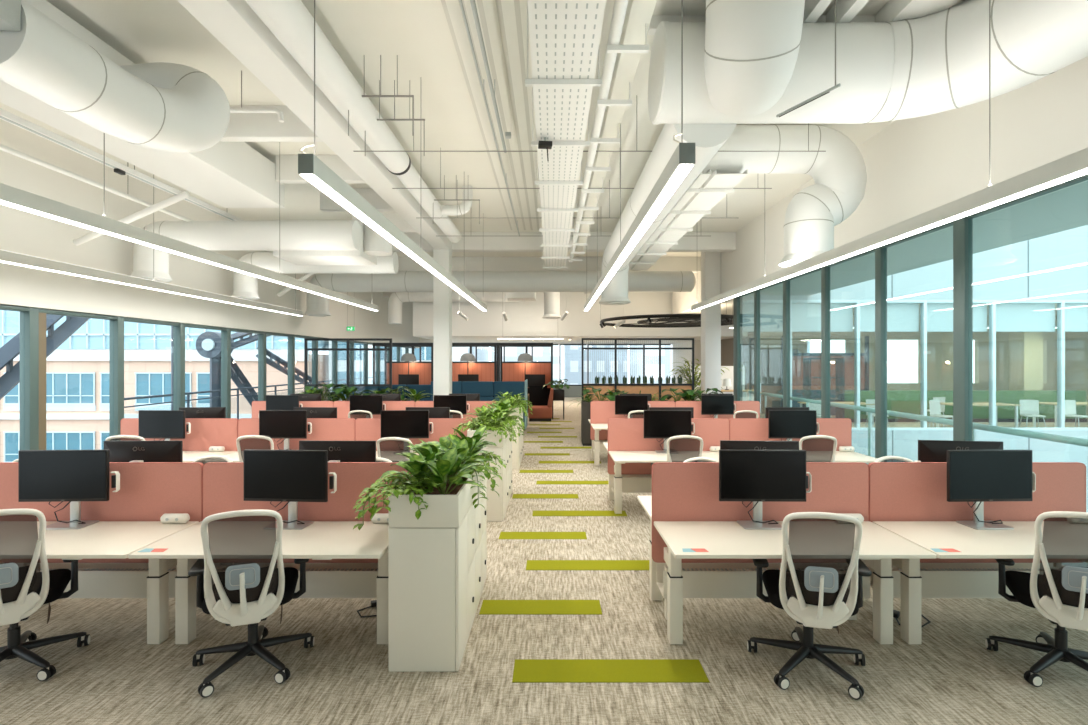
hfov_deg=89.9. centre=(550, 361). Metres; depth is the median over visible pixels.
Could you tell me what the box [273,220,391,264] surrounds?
ventilation duct
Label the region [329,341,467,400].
office building
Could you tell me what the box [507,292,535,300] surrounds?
ventilation unit
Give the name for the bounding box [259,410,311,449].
monitor
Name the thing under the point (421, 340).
wall
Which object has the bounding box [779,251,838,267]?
outlet
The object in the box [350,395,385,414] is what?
monitor
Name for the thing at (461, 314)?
light
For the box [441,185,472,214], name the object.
pipe
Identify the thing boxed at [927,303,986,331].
roller blind
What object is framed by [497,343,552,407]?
booth
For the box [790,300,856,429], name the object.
window
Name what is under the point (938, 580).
trough
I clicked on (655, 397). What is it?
bushy plant
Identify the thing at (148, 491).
divider
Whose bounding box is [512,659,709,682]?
tile
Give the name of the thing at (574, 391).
wall
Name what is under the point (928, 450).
monitor
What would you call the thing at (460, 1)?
conduit
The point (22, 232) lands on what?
wall
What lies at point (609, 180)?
rod
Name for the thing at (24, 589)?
chair
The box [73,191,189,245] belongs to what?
brace
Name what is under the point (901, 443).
wall
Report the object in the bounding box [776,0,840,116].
bar
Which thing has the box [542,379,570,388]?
monstera
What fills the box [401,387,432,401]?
leaf plant
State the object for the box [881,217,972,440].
window
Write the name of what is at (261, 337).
window
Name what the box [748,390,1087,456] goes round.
handrail
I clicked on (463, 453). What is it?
leaf plant
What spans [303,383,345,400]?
monstera
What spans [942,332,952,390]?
column
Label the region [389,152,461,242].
ventilation duct
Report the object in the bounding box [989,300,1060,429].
window
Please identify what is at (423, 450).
leaf plant
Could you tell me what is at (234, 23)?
beam
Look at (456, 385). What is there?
cushion
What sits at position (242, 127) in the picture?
beam
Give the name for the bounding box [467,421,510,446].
planter box
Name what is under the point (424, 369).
booth
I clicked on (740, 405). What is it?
divider
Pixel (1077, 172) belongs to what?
diffuser
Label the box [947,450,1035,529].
monitor
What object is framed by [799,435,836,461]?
chair
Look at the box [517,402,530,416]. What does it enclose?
trailing plant
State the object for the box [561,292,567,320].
light
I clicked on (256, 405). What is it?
divider
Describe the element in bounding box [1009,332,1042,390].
column
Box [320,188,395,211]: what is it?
beam
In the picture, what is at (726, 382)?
table lamp
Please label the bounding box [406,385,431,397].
cushion
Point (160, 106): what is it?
ventilation duct
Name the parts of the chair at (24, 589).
frame, seat, armrest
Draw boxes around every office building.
[0,310,328,461]
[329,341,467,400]
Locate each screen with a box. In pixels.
[582,338,693,400]
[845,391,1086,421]
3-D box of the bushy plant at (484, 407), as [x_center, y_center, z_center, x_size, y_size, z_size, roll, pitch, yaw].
[-0.858,0.754,7.048,0.477,0.313,0.494,0,0,44]
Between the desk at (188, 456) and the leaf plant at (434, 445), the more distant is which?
the desk at (188, 456)
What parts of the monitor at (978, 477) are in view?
stand post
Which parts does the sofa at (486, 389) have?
panel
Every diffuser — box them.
[0,200,376,310]
[0,261,299,315]
[300,174,485,310]
[584,165,692,310]
[693,168,1087,310]
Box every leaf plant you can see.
[296,388,326,395]
[329,386,361,400]
[374,387,393,393]
[380,451,444,488]
[397,442,469,473]
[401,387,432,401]
[409,439,469,461]
[409,447,486,493]
[413,434,460,452]
[433,448,476,483]
[438,434,493,464]
[440,439,490,472]
[446,426,496,461]
[465,405,497,421]
[480,402,517,419]
[491,399,523,420]
[681,387,699,400]
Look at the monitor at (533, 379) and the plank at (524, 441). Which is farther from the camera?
the monitor at (533, 379)
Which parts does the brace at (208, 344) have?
brace arm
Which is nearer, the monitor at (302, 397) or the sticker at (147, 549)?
the sticker at (147, 549)
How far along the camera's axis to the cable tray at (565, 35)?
4.73 m
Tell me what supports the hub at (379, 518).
on the desk at (320, 540)
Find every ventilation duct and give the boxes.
[0,0,229,151]
[130,220,361,282]
[231,252,398,299]
[245,0,408,172]
[304,271,695,316]
[388,292,526,323]
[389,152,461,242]
[542,292,560,318]
[599,124,735,304]
[648,0,1087,123]
[702,125,866,267]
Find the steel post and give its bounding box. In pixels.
[171,326,172,409]
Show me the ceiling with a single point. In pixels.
(418, 32)
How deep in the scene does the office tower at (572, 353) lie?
78.00 m
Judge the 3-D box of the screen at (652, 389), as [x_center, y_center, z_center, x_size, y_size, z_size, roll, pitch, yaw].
[2.310,0.640,14.668,2.990,2.520,0.385,0,0,0]
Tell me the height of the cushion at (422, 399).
0.367 m
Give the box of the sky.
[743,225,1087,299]
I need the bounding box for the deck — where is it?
[441,0,540,229]
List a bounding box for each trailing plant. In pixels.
[353,480,431,530]
[365,471,433,520]
[447,462,501,508]
[453,422,485,437]
[476,452,506,476]
[484,425,516,441]
[498,419,524,442]
[507,404,527,416]
[507,416,524,430]
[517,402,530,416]
[519,400,532,414]
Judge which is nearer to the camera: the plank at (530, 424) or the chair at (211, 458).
the chair at (211, 458)
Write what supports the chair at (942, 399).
on the floor
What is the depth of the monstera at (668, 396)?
12.34 m
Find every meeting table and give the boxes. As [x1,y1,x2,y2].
[798,402,874,426]
[936,403,1020,426]
[1033,402,1087,426]
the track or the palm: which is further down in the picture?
the palm
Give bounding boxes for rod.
[353,95,825,151]
[392,148,771,188]
[609,180,609,217]
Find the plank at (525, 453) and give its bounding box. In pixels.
[525,453,569,454]
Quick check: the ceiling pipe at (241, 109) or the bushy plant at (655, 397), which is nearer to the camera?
the ceiling pipe at (241, 109)
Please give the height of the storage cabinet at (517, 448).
0.876 m
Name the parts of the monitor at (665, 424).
stand post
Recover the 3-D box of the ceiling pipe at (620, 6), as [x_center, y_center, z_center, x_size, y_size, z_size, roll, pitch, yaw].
[0.575,-2.731,6.000,0.310,0.832,14.000,0,0,0]
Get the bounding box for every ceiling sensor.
[505,132,510,138]
[538,137,551,160]
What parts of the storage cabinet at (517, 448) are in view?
panel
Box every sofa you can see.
[352,385,431,400]
[431,379,527,430]
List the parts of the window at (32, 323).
post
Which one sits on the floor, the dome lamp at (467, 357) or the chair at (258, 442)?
the chair at (258, 442)
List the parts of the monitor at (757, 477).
stand post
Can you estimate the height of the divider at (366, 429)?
0.774 m
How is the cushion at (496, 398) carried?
on the sofa at (486, 389)
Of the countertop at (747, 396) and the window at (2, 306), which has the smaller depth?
the window at (2, 306)
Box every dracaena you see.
[315,387,341,401]
[570,387,601,404]
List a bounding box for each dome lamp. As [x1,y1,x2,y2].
[401,353,415,373]
[460,353,475,373]
[517,353,532,373]
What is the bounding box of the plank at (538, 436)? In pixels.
[538,436,576,437]
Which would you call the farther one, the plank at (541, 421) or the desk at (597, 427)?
the plank at (541, 421)
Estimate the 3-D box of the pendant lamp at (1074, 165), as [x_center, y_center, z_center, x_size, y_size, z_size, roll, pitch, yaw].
[3.100,-2.123,6.085,0.090,2.050,11.578,0,0,0]
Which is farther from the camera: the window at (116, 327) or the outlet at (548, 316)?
the outlet at (548, 316)
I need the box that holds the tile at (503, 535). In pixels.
[499,532,586,538]
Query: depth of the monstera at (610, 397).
12.41 m
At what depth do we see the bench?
17.23 m
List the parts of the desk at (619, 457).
leg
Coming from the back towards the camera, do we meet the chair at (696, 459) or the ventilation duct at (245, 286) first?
the ventilation duct at (245, 286)
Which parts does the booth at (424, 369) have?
frame post, frame post, frame, rail, panel, frame post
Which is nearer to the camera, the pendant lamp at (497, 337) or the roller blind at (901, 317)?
the roller blind at (901, 317)
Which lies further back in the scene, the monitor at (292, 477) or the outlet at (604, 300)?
the outlet at (604, 300)
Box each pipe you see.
[0,144,193,221]
[230,71,283,121]
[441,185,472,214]
[569,0,648,262]
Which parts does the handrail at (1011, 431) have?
post, post, post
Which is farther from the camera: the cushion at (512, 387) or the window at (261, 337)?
the cushion at (512, 387)
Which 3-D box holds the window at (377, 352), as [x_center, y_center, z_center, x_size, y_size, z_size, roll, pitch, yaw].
[-7.070,0.580,22.965,0.140,2.640,1.490,0,0,0]
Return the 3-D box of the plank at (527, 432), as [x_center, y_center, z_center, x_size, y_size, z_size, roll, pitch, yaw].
[-0.177,1.900,14.612,0.925,0.008,0.245,0,0,0]
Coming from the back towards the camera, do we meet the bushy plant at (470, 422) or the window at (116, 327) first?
the window at (116, 327)
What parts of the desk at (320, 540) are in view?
leg, leg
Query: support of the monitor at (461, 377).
on the booth at (487, 371)
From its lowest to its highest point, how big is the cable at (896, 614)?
0.298 m
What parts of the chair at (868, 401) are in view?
backrest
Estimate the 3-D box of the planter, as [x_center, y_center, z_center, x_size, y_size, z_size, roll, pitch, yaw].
[2.325,1.405,12.460,3.250,0.990,0.420,0,0,0]
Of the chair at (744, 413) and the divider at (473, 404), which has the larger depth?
the divider at (473, 404)
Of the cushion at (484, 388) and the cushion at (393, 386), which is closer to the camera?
the cushion at (484, 388)
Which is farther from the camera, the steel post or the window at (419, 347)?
the window at (419, 347)
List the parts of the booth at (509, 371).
frame post, frame post, frame, rail, panel, panel, frame post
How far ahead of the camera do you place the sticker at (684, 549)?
3.37 m
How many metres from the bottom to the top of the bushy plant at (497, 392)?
0.335 m
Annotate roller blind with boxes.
[743,303,782,331]
[792,303,852,331]
[860,303,918,331]
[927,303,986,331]
[996,303,1054,331]
[1065,303,1087,331]
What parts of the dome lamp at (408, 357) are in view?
lamp shade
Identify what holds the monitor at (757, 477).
on the desk at (879, 546)
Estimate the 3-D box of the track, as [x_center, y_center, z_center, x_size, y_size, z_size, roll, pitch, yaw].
[-5.350,-2.739,5.050,0.100,0.818,9.100,0,0,0]
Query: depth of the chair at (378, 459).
5.49 m
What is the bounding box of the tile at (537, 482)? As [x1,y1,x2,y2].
[536,481,608,483]
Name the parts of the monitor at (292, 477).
stand post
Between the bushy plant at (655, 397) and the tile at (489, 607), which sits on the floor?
the tile at (489, 607)
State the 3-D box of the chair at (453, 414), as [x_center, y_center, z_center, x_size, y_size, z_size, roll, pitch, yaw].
[-1.691,1.367,9.648,0.695,1.066,0.802,0,0,4]
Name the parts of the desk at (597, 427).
leg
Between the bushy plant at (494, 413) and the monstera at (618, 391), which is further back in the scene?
the monstera at (618, 391)
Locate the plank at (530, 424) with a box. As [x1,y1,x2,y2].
[530,424,559,424]
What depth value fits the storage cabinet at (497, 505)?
6.47 m
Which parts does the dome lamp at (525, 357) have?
lamp shade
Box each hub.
[160,513,189,523]
[209,446,224,451]
[371,513,387,523]
[710,446,719,451]
[837,513,863,523]
[839,446,854,451]
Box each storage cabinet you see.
[388,478,486,671]
[478,433,511,520]
[512,413,522,468]
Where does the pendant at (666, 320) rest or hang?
hanging from the ceiling
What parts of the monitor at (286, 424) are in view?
stand post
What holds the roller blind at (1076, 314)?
attached to the window at (1060, 306)
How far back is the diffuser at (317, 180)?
4.47 m
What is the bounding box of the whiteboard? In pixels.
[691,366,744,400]
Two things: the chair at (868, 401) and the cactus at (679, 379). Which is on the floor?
the chair at (868, 401)
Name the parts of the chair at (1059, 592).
armrest, seat, frame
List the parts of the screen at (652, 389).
screen post, screen post, screen rail, screen rail, screen rail, screen post, screen post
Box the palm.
[669,357,728,399]
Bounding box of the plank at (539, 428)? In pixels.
[539,428,573,428]
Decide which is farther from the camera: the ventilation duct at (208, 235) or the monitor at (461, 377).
the monitor at (461, 377)
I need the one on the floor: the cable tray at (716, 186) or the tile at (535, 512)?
the tile at (535, 512)
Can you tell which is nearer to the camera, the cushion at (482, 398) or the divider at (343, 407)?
the divider at (343, 407)
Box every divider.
[0,462,203,567]
[120,418,237,450]
[202,462,411,562]
[238,418,354,449]
[252,401,332,417]
[333,401,414,417]
[355,418,472,450]
[415,401,495,420]
[590,401,674,441]
[608,418,729,476]
[652,462,868,562]
[675,401,759,419]
[729,418,851,450]
[868,462,1085,567]
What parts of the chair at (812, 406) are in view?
backrest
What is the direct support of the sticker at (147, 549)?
on the desk at (320, 540)
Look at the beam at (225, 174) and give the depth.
6.76 m
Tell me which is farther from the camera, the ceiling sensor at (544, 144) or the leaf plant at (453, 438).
the ceiling sensor at (544, 144)
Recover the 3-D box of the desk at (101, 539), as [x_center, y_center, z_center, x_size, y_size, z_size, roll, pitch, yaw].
[-3.340,1.533,3.647,1.528,0.726,0.695,0,0,0]
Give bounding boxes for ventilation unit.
[0,0,20,30]
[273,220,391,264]
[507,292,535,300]
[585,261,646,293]
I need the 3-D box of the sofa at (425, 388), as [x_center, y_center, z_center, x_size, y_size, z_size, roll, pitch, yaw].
[-4.550,1.283,16.075,2.300,1.234,0.950,0,0,0]
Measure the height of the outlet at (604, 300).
0.150 m
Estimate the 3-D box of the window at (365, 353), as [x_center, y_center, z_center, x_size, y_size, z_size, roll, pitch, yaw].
[-7.070,0.580,21.475,0.140,2.640,1.490,0,0,0]
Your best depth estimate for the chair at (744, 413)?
9.28 m
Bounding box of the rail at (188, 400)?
[124,376,381,419]
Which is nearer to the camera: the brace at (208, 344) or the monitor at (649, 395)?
the monitor at (649, 395)
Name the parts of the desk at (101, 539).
leg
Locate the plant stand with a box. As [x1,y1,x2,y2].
[552,389,563,419]
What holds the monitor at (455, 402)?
on the desk
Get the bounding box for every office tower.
[468,347,488,361]
[491,345,557,384]
[564,345,627,384]
[629,344,671,383]
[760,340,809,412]
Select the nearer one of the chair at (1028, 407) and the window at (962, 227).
the window at (962, 227)
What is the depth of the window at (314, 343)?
16.26 m
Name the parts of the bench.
seat, backrest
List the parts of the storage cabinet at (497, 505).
panel, door, door, door, door, door, door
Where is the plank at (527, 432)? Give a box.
[527,432,561,432]
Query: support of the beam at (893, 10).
attached to the ceiling
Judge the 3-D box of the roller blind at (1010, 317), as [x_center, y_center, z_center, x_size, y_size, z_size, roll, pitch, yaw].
[11.790,-1.120,13.615,1.600,0.750,0.049,0,0,0]
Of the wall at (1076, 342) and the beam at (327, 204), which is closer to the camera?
the beam at (327, 204)
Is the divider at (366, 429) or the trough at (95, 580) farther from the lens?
the divider at (366, 429)
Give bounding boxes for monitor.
[18,450,119,529]
[104,441,182,461]
[139,410,190,440]
[179,407,225,417]
[244,449,336,529]
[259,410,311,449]
[266,395,302,409]
[290,394,320,400]
[294,407,336,417]
[299,440,375,461]
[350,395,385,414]
[370,394,400,400]
[381,410,432,451]
[398,374,418,384]
[406,407,449,417]
[434,395,469,414]
[449,394,479,400]
[458,374,478,381]
[525,374,544,386]
[615,395,649,416]
[620,394,650,400]
[644,410,694,452]
[649,407,693,417]
[701,395,735,417]
[702,394,732,394]
[716,440,798,461]
[719,450,811,529]
[765,407,808,417]
[768,410,818,440]
[914,440,1002,461]
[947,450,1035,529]
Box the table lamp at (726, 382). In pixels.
[722,379,730,389]
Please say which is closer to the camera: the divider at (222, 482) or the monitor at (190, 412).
the divider at (222, 482)
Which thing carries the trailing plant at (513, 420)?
in the planter box at (491, 437)
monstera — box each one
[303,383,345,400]
[333,384,374,399]
[380,386,413,398]
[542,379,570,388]
[548,380,569,388]
[582,386,614,400]
[612,389,634,395]
[661,388,694,401]
[685,388,722,400]
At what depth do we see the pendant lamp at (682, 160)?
3.84 m
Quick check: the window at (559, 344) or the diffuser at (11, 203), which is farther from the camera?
the window at (559, 344)
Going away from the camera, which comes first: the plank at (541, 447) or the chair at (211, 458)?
the chair at (211, 458)
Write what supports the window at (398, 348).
in the wall at (22, 232)
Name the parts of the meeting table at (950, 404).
leg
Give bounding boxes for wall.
[0,119,418,347]
[304,338,391,400]
[413,292,747,343]
[419,337,432,342]
[553,386,581,396]
[672,257,700,313]
[672,341,700,383]
[721,56,1087,302]
[721,332,753,389]
[760,315,1065,390]
[761,349,797,413]
[852,430,1087,462]
[1066,332,1087,415]
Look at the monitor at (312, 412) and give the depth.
7.39 m
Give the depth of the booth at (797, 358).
19.20 m
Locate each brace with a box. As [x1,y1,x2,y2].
[0,314,89,399]
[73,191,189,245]
[196,331,320,406]
[277,274,312,296]
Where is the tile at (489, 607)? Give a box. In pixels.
[479,600,601,614]
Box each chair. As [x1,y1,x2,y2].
[0,508,89,680]
[105,435,145,440]
[188,509,314,697]
[193,455,232,463]
[236,435,273,461]
[348,410,372,419]
[376,437,412,461]
[376,457,391,461]
[450,410,462,417]
[628,410,643,417]
[651,435,702,465]
[684,457,717,461]
[733,410,757,417]
[747,512,871,699]
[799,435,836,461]
[809,400,831,417]
[865,399,888,426]
[875,456,913,461]
[920,397,946,426]
[929,400,952,426]
[985,511,1087,686]
[1019,400,1045,426]
[1065,400,1087,426]
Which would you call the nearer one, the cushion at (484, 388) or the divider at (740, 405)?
the divider at (740, 405)
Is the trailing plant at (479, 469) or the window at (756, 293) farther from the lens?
the window at (756, 293)
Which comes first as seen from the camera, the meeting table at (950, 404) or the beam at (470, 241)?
the beam at (470, 241)
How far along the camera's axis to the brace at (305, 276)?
13.16 m
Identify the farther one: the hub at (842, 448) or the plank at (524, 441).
the plank at (524, 441)
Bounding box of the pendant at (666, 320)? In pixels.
[600,293,732,327]
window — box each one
[0,304,29,311]
[20,307,117,449]
[109,316,180,436]
[173,323,226,409]
[221,328,263,417]
[258,331,292,400]
[288,334,315,394]
[312,337,322,388]
[332,341,352,400]
[349,341,366,400]
[363,342,371,383]
[376,346,379,383]
[397,347,407,361]
[405,347,415,361]
[419,347,420,361]
[503,347,504,361]
[531,344,558,380]
[559,344,585,385]
[587,344,613,383]
[643,344,670,383]
[733,297,742,400]
[737,290,759,401]
[743,300,782,302]
[756,279,789,406]
[786,266,829,417]
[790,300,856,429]
[825,246,886,458]
[854,300,923,429]
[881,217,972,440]
[921,300,992,429]
[965,174,1087,218]
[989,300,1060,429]
[1057,300,1087,429]
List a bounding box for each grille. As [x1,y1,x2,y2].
[40,569,174,570]
[298,569,377,570]
[682,569,786,570]
[898,569,1039,570]
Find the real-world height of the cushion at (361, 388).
0.367 m
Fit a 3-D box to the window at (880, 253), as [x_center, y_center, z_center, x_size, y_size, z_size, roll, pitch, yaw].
[4.545,0.140,8.195,0.090,3.520,1.510,0,0,0]
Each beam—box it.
[0,0,284,207]
[177,0,449,248]
[219,106,322,141]
[266,232,735,251]
[276,155,365,182]
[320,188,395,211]
[352,212,415,231]
[383,292,392,296]
[398,257,699,272]
[648,15,874,34]
[803,0,831,22]
[826,0,868,22]
[875,0,958,21]
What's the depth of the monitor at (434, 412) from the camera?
7.40 m
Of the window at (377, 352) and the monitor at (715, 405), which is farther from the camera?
the window at (377, 352)
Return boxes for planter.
[581,401,674,445]
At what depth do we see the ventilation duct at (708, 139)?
6.60 m
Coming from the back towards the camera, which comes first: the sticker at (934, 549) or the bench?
the bench
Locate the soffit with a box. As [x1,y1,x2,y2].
[750,181,1087,294]
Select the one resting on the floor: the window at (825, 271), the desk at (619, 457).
the desk at (619, 457)
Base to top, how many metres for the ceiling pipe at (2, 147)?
0.878 m
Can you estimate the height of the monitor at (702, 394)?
0.545 m
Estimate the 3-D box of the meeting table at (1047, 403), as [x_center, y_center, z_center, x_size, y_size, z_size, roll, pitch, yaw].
[14.600,1.530,15.200,1.800,0.740,0.800,0,0,0]
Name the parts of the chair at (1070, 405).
backrest, seat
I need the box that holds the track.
[0,108,244,220]
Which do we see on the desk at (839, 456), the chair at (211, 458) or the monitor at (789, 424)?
the monitor at (789, 424)
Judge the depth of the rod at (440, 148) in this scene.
7.90 m
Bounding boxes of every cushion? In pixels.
[352,386,378,394]
[379,385,405,397]
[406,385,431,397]
[406,398,430,400]
[431,381,461,395]
[462,381,492,395]
[480,396,493,400]
[493,381,524,395]
[493,396,524,400]
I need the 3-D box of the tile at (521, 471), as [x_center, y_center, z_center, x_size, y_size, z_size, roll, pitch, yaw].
[-0.077,1.900,9.413,0.925,0.008,0.245,0,0,0]
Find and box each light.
[114,168,125,174]
[458,294,467,319]
[502,312,507,320]
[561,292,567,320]
[614,320,625,327]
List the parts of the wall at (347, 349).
partition post, partition post, partition rail, partition rail, partition rail, partition post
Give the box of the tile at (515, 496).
[512,494,578,498]
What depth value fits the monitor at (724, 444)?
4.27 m
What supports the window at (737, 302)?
in the wall at (916, 166)
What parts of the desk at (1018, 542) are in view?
leg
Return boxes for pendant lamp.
[0,133,378,310]
[0,174,302,315]
[298,0,486,310]
[497,337,562,338]
[584,0,694,310]
[691,0,1087,310]
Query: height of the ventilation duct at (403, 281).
1.252 m
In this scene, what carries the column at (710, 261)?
on the floor
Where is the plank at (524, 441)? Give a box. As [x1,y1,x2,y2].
[524,441,562,442]
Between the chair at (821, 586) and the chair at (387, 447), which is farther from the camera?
the chair at (387, 447)
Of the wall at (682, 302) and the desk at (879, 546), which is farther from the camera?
the wall at (682, 302)
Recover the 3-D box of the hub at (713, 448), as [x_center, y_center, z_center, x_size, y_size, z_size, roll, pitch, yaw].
[2.160,1.136,7.079,0.190,0.069,0.072,0,0,0]
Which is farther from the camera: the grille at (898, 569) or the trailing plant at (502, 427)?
the trailing plant at (502, 427)
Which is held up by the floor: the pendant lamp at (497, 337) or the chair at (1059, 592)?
the chair at (1059, 592)
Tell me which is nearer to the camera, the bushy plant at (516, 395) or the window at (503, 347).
the bushy plant at (516, 395)
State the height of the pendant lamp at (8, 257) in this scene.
2.050 m
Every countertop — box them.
[699,390,760,400]
[721,390,760,391]
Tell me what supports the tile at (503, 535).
on the floor
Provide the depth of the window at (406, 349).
26.69 m
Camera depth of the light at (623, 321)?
16.57 m
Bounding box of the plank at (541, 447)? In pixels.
[540,447,591,448]
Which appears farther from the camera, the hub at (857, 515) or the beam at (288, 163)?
the beam at (288, 163)
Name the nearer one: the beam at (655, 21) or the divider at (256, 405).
the beam at (655, 21)
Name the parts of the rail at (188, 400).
post, post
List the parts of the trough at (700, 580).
foot post, foot post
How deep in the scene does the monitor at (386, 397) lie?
10.52 m
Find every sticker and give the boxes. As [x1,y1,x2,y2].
[138,548,167,551]
[682,548,708,551]
[930,548,960,551]
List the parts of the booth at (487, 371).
rail, panel, frame, frame post, frame post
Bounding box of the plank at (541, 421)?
[541,421,571,421]
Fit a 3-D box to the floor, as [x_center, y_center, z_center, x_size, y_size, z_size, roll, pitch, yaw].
[5.900,2.000,12.600,26.200,0.200,33.200,0,0,0]
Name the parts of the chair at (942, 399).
backrest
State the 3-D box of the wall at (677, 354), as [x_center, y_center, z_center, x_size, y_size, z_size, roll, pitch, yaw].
[7.100,-0.625,27.100,1.200,5.050,4.200,0,0,0]
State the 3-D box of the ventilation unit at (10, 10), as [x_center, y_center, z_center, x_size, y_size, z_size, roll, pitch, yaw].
[-4.050,-2.575,3.052,1.200,0.850,1.004,0,0,0]
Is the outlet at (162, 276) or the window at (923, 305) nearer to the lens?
the outlet at (162, 276)
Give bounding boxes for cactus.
[630,376,634,383]
[677,375,681,383]
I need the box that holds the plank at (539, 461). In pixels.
[539,461,600,462]
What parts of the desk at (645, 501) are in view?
leg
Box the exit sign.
[346,292,354,330]
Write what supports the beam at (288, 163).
attached to the ceiling
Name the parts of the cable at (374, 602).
cord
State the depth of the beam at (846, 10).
4.67 m
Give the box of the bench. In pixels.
[528,386,552,421]
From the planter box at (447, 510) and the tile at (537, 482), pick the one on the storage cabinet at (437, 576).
the planter box at (447, 510)
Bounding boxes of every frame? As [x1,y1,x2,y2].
[348,55,413,135]
[365,80,424,155]
[434,175,479,223]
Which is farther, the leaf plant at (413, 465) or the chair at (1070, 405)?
the chair at (1070, 405)
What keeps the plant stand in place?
on the floor
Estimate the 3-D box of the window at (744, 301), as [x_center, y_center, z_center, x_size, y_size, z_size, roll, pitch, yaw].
[5.255,0.090,13.510,1.230,3.220,0.120,0,0,0]
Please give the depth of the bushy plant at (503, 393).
9.90 m
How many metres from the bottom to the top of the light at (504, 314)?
1.869 m
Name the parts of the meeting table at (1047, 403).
leg, leg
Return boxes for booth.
[372,343,432,397]
[452,343,499,396]
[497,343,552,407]
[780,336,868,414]
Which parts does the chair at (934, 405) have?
backrest, seat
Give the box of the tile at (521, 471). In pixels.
[519,470,573,472]
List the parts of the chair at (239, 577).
armrest, frame, seat, armrest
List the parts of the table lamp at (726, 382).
lamp shade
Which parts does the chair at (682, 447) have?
frame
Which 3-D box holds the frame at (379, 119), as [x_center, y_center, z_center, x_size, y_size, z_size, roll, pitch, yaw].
[-1.750,-2.724,6.100,0.680,0.848,0.020,0,0,0]
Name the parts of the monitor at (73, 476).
stand post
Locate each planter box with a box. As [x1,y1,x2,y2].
[388,455,485,527]
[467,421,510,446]
[509,404,521,418]
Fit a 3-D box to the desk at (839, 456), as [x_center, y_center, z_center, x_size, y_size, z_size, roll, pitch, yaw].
[3.145,1.533,6.782,1.588,0.726,0.695,0,0,0]
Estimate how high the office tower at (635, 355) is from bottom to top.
28.000 m
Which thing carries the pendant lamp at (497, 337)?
hanging from the ceiling
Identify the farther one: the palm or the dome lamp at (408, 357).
the dome lamp at (408, 357)
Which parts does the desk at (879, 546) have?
leg, leg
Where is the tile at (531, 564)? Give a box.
[526,560,649,569]
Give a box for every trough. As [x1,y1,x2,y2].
[40,563,196,597]
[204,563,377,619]
[593,440,607,451]
[611,474,651,492]
[657,563,869,619]
[866,563,1039,597]
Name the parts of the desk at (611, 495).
leg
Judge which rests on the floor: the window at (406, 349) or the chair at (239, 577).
the chair at (239, 577)
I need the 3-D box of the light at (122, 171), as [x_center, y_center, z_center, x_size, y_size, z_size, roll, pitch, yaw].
[-5.350,-2.353,6.760,0.060,0.046,0.120,0,0,0]
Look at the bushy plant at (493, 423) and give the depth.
6.60 m
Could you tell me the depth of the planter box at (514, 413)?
9.60 m
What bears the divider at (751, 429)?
on the trough
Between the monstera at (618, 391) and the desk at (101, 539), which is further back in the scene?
the monstera at (618, 391)
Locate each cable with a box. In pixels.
[357,600,376,617]
[893,610,930,627]
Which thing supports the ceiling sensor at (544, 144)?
attached to the cable tray at (565, 35)
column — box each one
[433,241,451,400]
[701,252,720,394]
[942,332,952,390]
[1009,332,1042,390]
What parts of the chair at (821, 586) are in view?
armrest, seat, frame, armrest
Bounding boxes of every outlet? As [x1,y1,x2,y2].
[130,270,172,282]
[231,291,259,299]
[304,310,330,316]
[542,314,560,318]
[599,297,630,304]
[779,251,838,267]
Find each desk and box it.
[37,521,198,643]
[129,521,388,643]
[183,451,235,461]
[223,451,238,461]
[588,419,593,458]
[591,424,607,465]
[603,442,613,499]
[609,451,718,513]
[637,496,661,599]
[654,521,935,643]
[835,451,876,463]
[872,521,1043,643]
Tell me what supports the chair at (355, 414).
on the floor
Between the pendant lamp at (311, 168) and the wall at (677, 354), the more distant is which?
the wall at (677, 354)
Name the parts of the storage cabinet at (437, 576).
panel, door, door, door, door, door, door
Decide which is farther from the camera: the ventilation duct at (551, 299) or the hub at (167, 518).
the ventilation duct at (551, 299)
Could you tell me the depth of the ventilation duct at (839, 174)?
6.94 m
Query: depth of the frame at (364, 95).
5.59 m
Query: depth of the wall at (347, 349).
14.87 m
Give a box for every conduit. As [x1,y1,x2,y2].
[459,0,519,235]
[470,0,506,152]
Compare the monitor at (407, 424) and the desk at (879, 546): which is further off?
the monitor at (407, 424)
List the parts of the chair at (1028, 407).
backrest, seat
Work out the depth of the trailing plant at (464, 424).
6.80 m
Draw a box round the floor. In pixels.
[0,397,1087,724]
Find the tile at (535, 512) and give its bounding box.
[532,510,626,515]
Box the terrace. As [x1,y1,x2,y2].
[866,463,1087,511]
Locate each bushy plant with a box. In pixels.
[463,408,499,431]
[466,407,492,428]
[477,411,513,429]
[479,415,508,436]
[484,409,516,421]
[491,392,509,406]
[493,393,515,407]
[503,396,522,409]
[510,395,523,408]
[651,393,658,400]
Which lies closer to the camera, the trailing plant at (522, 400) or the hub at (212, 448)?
the hub at (212, 448)
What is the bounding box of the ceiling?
[0,0,1056,314]
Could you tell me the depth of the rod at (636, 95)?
6.35 m
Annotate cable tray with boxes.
[525,0,605,268]
[575,0,656,254]
[629,169,710,269]
[631,169,747,269]
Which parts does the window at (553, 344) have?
glass pane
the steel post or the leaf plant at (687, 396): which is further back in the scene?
the steel post
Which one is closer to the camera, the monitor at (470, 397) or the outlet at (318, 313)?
the monitor at (470, 397)
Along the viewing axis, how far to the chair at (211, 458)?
5.44 m
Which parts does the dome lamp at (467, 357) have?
lamp shade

